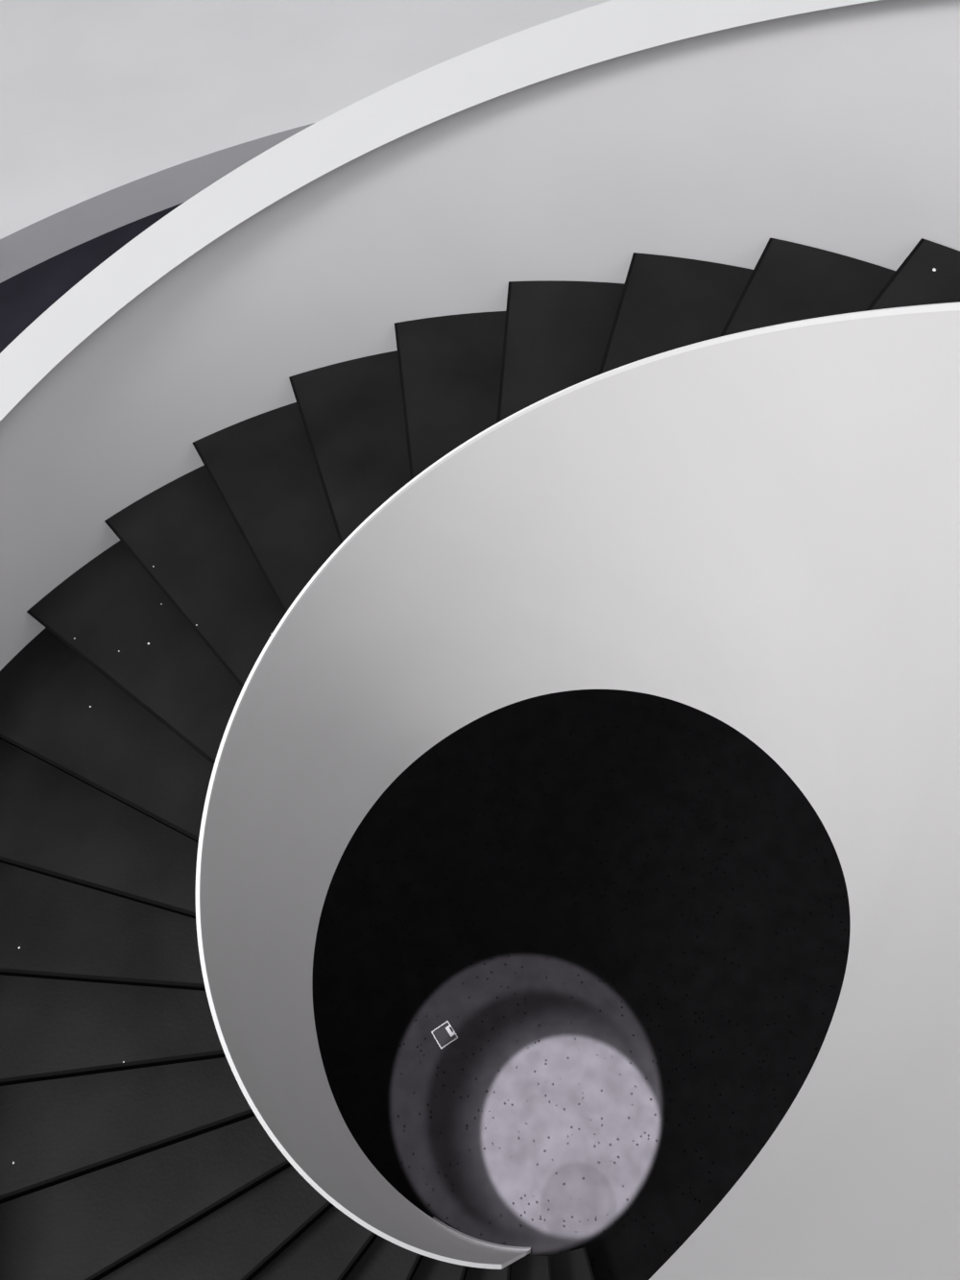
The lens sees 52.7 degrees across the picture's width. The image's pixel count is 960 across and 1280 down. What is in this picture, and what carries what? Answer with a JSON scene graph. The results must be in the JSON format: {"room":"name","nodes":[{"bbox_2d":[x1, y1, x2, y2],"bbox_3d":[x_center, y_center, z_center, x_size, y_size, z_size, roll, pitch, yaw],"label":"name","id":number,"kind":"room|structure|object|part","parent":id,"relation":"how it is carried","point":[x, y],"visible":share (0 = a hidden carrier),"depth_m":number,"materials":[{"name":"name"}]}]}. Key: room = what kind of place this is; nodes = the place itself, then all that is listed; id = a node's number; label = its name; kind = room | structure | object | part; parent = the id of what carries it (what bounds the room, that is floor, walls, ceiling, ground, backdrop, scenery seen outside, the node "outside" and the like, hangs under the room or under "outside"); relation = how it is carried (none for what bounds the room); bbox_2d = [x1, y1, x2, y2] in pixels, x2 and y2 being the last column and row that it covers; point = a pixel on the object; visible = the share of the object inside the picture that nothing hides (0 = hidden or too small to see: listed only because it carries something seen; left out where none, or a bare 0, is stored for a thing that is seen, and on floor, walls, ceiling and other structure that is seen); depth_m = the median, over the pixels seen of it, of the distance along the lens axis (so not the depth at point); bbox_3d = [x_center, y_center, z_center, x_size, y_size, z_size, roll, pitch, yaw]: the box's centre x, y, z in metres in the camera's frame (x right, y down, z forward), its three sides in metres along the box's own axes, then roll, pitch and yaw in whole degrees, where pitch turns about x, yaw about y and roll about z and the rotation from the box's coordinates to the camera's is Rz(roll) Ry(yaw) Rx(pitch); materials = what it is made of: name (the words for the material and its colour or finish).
{"room":"spiral staircase","nodes":[
{"label":"spiral staircase","id":0,"kind":"room"},
{"bbox_2d":[0,0,610,239],"bbox_3d":[0.274,2.330,5.407,36.300,0.003,36.300,-2,59,8],"label":"floor","id":1,"kind":"structure","parent":0,"point":[98,97],"depth_m":11.17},
{"bbox_2d":[0,202,850,1279],"bbox_3d":[0.337,2.578,5.822,19.314,0.150,19.314,-2,59,8],"label":"floor","id":2,"kind":"structure","parent":0,"point":[629,923],"depth_m":6.02,"materials":[{"name":"stone"}]},
{"bbox_2d":[0,122,314,283],"bbox_3d":[0.301,2.436,5.584,19.314,0.411,19.314,-2,59,8],"label":"trim","id":3,"kind":"structure","parent":2,"relation":"on","point":[20,251],"depth_m":10.45,"materials":[{"name":"grey paint"}]},
{"bbox_2d":[431,1020,458,1049],"bbox_3d":[-0.215,2.408,5.912,0.123,0.013,0.120,-32,60,-10],"label":"socket","id":4,"kind":"object","parent":2,"relation":"on","point":[444,1034],"visible":1,"depth_m":5.91,"materials":[{"name":"metal"}]},
{"bbox_2d":[0,0,959,1279],"bbox_3d":[-0.076,0.962,3.108,6.335,6.978,6.356,-2,59,8],"label":"spiral staircase","id":5,"kind":"structure","parent":2,"relation":"on","point":[613,344],"depth_m":3.89,"materials":[{"name":"white paint"}]},
{"bbox_3d":[-0.164,0.604,2.531,6.335,5.609,6.334,-2,59,8],"label":"handrail","id":6,"kind":"part","parent":5,"relation":"part of","materials":[{"name":"white paint"}]},
{"bbox_3d":[-0.074,0.975,3.121,6.299,6.942,6.330,-2,59,8],"label":"balustrade","id":7,"kind":"part","parent":5,"relation":"part of","materials":[{"name":"white paint"}]},
{"bbox_3d":[-0.079,0.828,2.932,1.982,6.518,1.947,-2,59,8],"label":"balustrade","id":8,"kind":"part","parent":5,"relation":"part of","materials":[{"name":"white paint"}]}
]}

